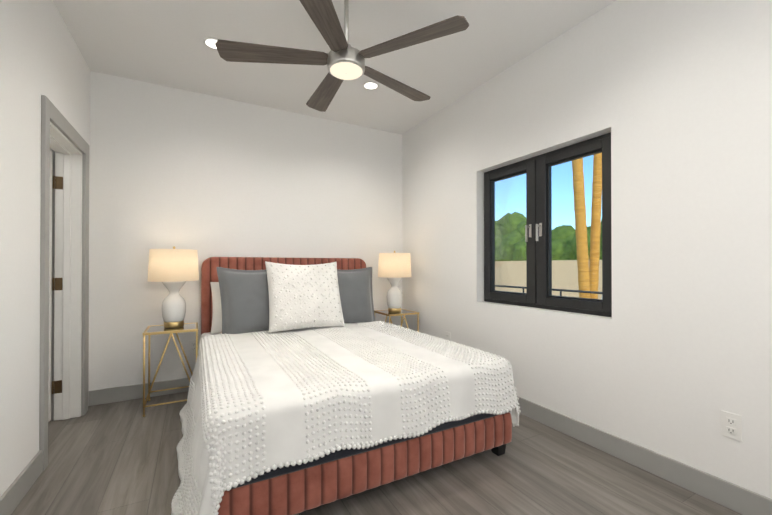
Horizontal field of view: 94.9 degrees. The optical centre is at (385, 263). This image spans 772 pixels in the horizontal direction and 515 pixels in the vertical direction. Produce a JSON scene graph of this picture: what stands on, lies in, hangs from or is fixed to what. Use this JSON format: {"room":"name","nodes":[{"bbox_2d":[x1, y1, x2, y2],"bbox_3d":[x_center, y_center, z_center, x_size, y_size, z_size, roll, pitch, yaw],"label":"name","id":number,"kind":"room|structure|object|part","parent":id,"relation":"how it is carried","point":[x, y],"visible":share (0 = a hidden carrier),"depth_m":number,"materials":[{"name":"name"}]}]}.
{"room":"bedroom","nodes":[
{"label":"bedroom","id":0,"kind":"room"},
{"bbox_2d":[0,0,89,496],"bbox_3d":[-1.434,-0.213,0.953,0.150,2.669,4.170,0,0,-28],"label":"wall","id":1,"kind":"structure","parent":0,"point":[40,54],"depth_m":1.74,"materials":[{"name":"paint"}]},
{"bbox_2d":[0,450,42,514],"bbox_3d":[-1.115,1.060,0.532,0.016,0.118,3.138,0,0,-28],"label":"baseboard","id":2,"kind":"structure","parent":1,"relation":"attached to","point":[15,492],"depth_m":1.68,"materials":[{"name":"grey wood"}]},
{"bbox_2d":[48,151,62,421],"bbox_3d":[-2.669,0.160,2.361,0.768,1.914,0.044,0,0,-28],"label":"door leaf","id":3,"kind":"structure","parent":1,"relation":"in","point":[57,184],"depth_m":2.52,"materials":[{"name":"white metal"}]},
{"bbox_3d":[-2.693,0.160,2.346,0.711,1.914,0.040,0,0,-28],"label":"panel","id":4,"kind":"part","parent":3,"relation":"part of","materials":[{"name":"white wood"}]},
{"bbox_2d":[39,95,88,470],"bbox_3d":[-2.147,0.109,2.267,0.190,2.040,0.947,0,0,-28],"label":"door frame","id":5,"kind":"structure","parent":1,"relation":"in","point":[68,296],"depth_m":2.56,"materials":[{"name":"white wood"}]},
{"bbox_3d":[-2.222,0.109,2.227,0.020,2.040,0.947,0,0,-28],"label":"hall door trim","id":6,"kind":"part","parent":5,"relation":"part of","materials":[{"name":"white wood"}]},
{"bbox_2d":[50,71,401,390],"bbox_3d":[-1.669,-0.200,3.282,4.555,2.669,0.150,0,0,-28],"label":"wall","id":7,"kind":"structure","parent":0,"point":[205,176],"depth_m":3.20,"materials":[{"name":"paint"}]},
{"bbox_2d":[88,377,190,405],"bbox_3d":[-1.080,1.077,3.500,2.905,0.118,0.016,0,0,-28],"label":"baseboard","id":8,"kind":"structure","parent":7,"relation":"attached to","point":[112,395],"depth_m":2.94,"materials":[{"name":"grey wood"}]},
{"bbox_2d":[189,340,195,352],"bbox_3d":[-1.716,0.744,3.161,0.072,0.115,0.008,0,0,-28],"label":"electrical outlet","id":9,"kind":"object","parent":7,"relation":"attached to","point":[192,346],"visible":0.67,"depth_m":3.15,"materials":[{"name":"white plastic"}]},
{"bbox_2d":[53,0,615,133],"bbox_3d":[-0.641,-1.595,1.391,4.555,0.100,4.470,0,0,-28],"label":"ceiling","id":10,"kind":"structure","parent":0,"point":[158,42],"depth_m":2.48,"materials":[{"name":"paint"}]},
{"bbox_2d":[203,37,219,49],"bbox_3d":[-1.203,-1.536,2.479,0.144,0.006,0.144,0,0,-28],"label":"recessed light","id":11,"kind":"object","parent":10,"relation":"in","point":[209,42],"visible":0.65,"depth_m":2.46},
{"bbox_2d":[215,0,468,111],"bbox_3d":[-0.230,-1.284,1.963,1.280,0.513,1.235,0,0,-28],"label":"ceiling fan","id":12,"kind":"object","parent":10,"relation":"hanging from","point":[342,59],"visible":1,"depth_m":1.84,"materials":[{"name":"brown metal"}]},
{"label":"blade","id":13,"kind":"part","parent":12,"relation":"part of","materials":[{"name":"brown wood"}]},
{"bbox_3d":[-0.281,-1.100,1.547,0.140,0.007,0.562,-10,-2,10],"label":"blade","id":14,"kind":"part","parent":12,"relation":"part of","materials":[{"name":"brown wood"}]},
{"bbox_3d":[-0.381,-1.096,2.261,0.140,0.007,0.562,11,-5,-25],"label":"blade","id":15,"kind":"part","parent":12,"relation":"part of","materials":[{"name":"brown wood"}]},
{"bbox_3d":[-0.215,-1.291,1.921,0.202,0.501,0.202,0,0,-28],"label":"motor","id":16,"kind":"part","parent":12,"relation":"part of","materials":[{"name":"silver metal"}]},
{"bbox_3d":[0.058,-1.097,2.183,0.562,0.007,0.140,0,10,-44],"label":"blade","id":17,"kind":"part","parent":12,"relation":"part of","materials":[{"name":"brown wood"}]},
{"bbox_3d":[0.119,-1.099,1.742,0.562,0.007,0.140,0,10,28],"label":"blade","id":18,"kind":"part","parent":12,"relation":"part of","materials":[{"name":"brown wood"}]},
{"bbox_2d":[363,81,378,89],"bbox_3d":[-0.131,-1.532,3.060,0.144,0.006,0.144,0,0,-28],"label":"recessed light","id":19,"kind":"object","parent":10,"relation":"in","point":[370,85],"visible":1,"depth_m":3.05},
{"bbox_2d":[11,391,741,514],"bbox_3d":[-0.641,1.174,1.375,4.555,0.100,4.470,0,0,-28],"label":"floor","id":20,"kind":"structure","parent":0,"point":[117,458],"depth_m":1.83,"materials":[{"name":"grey wood"}]},
{"bbox_2d":[142,322,197,416],"bbox_3d":[-1.710,0.823,2.835,0.362,0.618,0.361,0,0,-28],"label":"nightstand","id":21,"kind":"object","parent":20,"relation":"on","point":[161,329],"visible":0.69,"depth_m":2.72,"materials":[{"name":"gold metal"}]},
{"bbox_3d":[-1.710,0.520,2.837,0.328,0.008,0.328,0,0,-28],"label":"glass","id":22,"kind":"part","parent":21,"relation":"part of","materials":[{"name":"clear glass"}]},
{"bbox_2d":[148,246,198,327],"bbox_3d":[-1.712,0.189,2.859,0.356,0.650,0.356,0,0,-28],"label":"lamp","id":23,"kind":"object","parent":21,"relation":"on","point":[173,270],"visible":1,"depth_m":2.77,"materials":[{"name":"beige fabric"}]},
{"bbox_3d":[-1.712,0.017,2.860,0.356,0.250,0.356,0,0,-28],"label":"lamp shade","id":24,"kind":"part","parent":23,"relation":"part of","materials":[{"name":"fabric"}]},
{"bbox_2d":[171,257,520,514],"bbox_3d":[-0.465,0.535,2.542,1.837,1.190,2.262,0,0,-28],"label":"bed","id":25,"kind":"object","parent":20,"relation":"on","point":[313,384],"visible":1,"depth_m":1.81,"materials":[{"name":"fabric"}]},
{"bbox_2d":[210,282,221,333],"bbox_3d":[-1.192,0.382,3.165,0.700,0.454,0.185,0,0,-28],"label":"pillow","id":26,"kind":"object","parent":25,"relation":"on","point":[216,328],"depth_m":2.99,"materials":[{"name":"white fabric"}]},
{"bbox_2d":[217,267,268,333],"bbox_3d":[-1.084,0.322,3.039,0.675,0.632,0.287,0,0,-28],"label":"pillow","id":27,"kind":"object","parent":25,"relation":"on","point":[242,295],"depth_m":2.91,"materials":[{"name":"grey fabric"}]},
{"bbox_3d":[-0.931,0.516,3.512,1.602,1.140,0.113,0,0,-28],"label":"headboard","id":28,"kind":"part","parent":25,"relation":"part of","materials":[{"name":"fabric"}]},
{"bbox_2d":[265,261,344,332],"bbox_3d":[-0.688,0.269,3.043,0.668,0.593,0.328,0,0,-28],"label":"pillow","id":29,"kind":"object","parent":25,"relation":"on","point":[298,298],"depth_m":2.96,"materials":[{"name":"white fabric"}]},
{"bbox_2d":[310,264,374,322],"bbox_3d":[-0.402,0.324,3.407,0.682,0.637,0.288,0,0,-28],"label":"pillow","id":30,"kind":"object","parent":25,"relation":"on","point":[355,285],"depth_m":3.37,"materials":[{"name":"grey fabric"}]},
{"bbox_3d":[0.033,0.966,1.730,1.602,0.180,0.074,0,0,-28],"label":"foot rail","id":31,"kind":"part","parent":25,"relation":"part of","materials":[{"name":"fabric"}]},
{"bbox_3d":[-0.430,0.806,2.585,1.606,0.150,2.008,0,0,-28],"label":"mattress","id":32,"kind":"part","parent":25,"relation":"part of","materials":[{"name":"fabric"}]},
{"bbox_2d":[374,309,418,331],"bbox_3d":[0.107,0.829,3.807,0.362,0.618,0.361,0,0,-28],"label":"nightstand","id":33,"kind":"object","parent":20,"relation":"on","point":[404,312],"visible":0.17,"depth_m":3.73,"materials":[{"name":"gold metal"}]},
{"bbox_2d":[378,251,410,312],"bbox_3d":[0.091,0.194,3.751,0.356,0.650,0.356,0,0,-28],"label":"lamp","id":34,"kind":"object","parent":33,"relation":"on","point":[394,268],"visible":1,"depth_m":3.64,"materials":[{"name":"white ceramic"}]},
{"bbox_3d":[0.091,0.022,3.752,0.356,0.250,0.356,0,0,-28],"label":"lamp shade","id":35,"kind":"part","parent":34,"relation":"part of","materials":[{"name":"fabric"}]},
{"bbox_3d":[0.107,0.526,3.808,0.328,0.008,0.328,0,0,-28],"label":"glass","id":36,"kind":"part","parent":33,"relation":"part of","materials":[{"name":"clear glass"}]},
{"bbox_2d":[402,0,771,498],"bbox_3d":[1.274,-0.205,2.420,0.200,2.669,4.170,0,0,-28],"label":"wall","id":37,"kind":"structure","parent":0,"point":[671,357],"depth_m":1.94,"materials":[{"name":"paint"}]},
{"bbox_2d":[445,331,449,340],"bbox_3d":[0.600,0.726,3.441,0.008,0.115,0.072,0,0,-28],"label":"electrical outlet","id":38,"kind":"object","parent":37,"relation":"attached to","point":[447,335],"visible":0.65,"depth_m":3.44,"materials":[{"name":"white plastic"}]},
{"bbox_2d":[484,132,611,316],"bbox_3d":[1.137,-0.235,2.638,0.143,1.142,1.138,0,0,-28],"label":"window unit","id":39,"kind":"structure","parent":37,"relation":"in","point":[537,171],"depth_m":2.59,"materials":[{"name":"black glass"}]},
{"bbox_3d":[1.148,-0.235,2.643,0.006,0.968,0.964,0,0,-28],"label":"glass","id":40,"kind":"part","parent":39,"relation":"part of","materials":[{"name":"clear glass"}]},
{"bbox_2d":[517,396,771,514],"bbox_3d":[1.183,1.070,2.355,0.016,0.118,4.154,0,0,-28],"label":"baseboard","id":41,"kind":"structure","parent":37,"relation":"attached to","point":[734,497],"depth_m":1.87,"materials":[{"name":"grey wood"}]},
{"bbox_2d":[721,410,741,441],"bbox_3d":[1.584,0.745,1.624,0.008,0.115,0.072,0,0,-28],"label":"electrical outlet","id":42,"kind":"object","parent":37,"relation":"attached to","point":[731,425],"visible":1,"depth_m":1.62,"materials":[{"name":"white plastic"}]},
{"label":"outside","id":43,"kind":"structure","parent":0,"visible":0},
{"bbox_3d":[24.725,1.573,19.054,56.895,0.100,70.000,0,0,-28],"label":"ground","id":44,"kind":"structure","parent":43,"visible":0},
{"bbox_2d":[495,260,601,298],"bbox_3d":[10.303,0.664,11.247,0.300,1.630,70.000,0,0,-28],"label":"wall","id":45,"kind":"structure","parent":44,"relation":"on","point":[559,278],"depth_m":15.90,"materials":[{"name":"paint"}]},
{"bbox_2d":[495,285,601,295],"bbox_3d":[1.644,0.837,3.201,0.020,1.195,5.100,0,0,-28],"label":"railing","id":46,"kind":"object","parent":44,"relation":"on","point":[580,291],"depth_m":3.23,"materials":[{"name":"black metal"}]},
{"bbox_2d":[495,212,601,260],"bbox_3d":[11.396,-1.079,21.311,6.027,5.229,19.995,0,0,-28],"label":"trees","id":47,"kind":"object","parent":44,"relation":"on","point":[566,242],"depth_m":21.40,"materials":[{"name":"green plant"}]},
{"bbox_2d":[572,154,595,298],"bbox_3d":[3.535,-3.047,6.649,0.193,9.000,0.656,0,0,-28],"label":"palm","id":48,"kind":"object","parent":44,"relation":"on","point":[591,278],"depth_m":6.49,"materials":[{"name":"brown plant"}]},
{"bbox_2d":[596,153,601,298],"bbox_3d":[3.977,-3.047,6.568,0.168,9.000,0.528,0,0,-28],"label":"palm","id":49,"kind":"object","parent":44,"relation":"on","point":[598,172],"depth_m":6.56,"materials":[{"name":"brown plant"}]}
]}

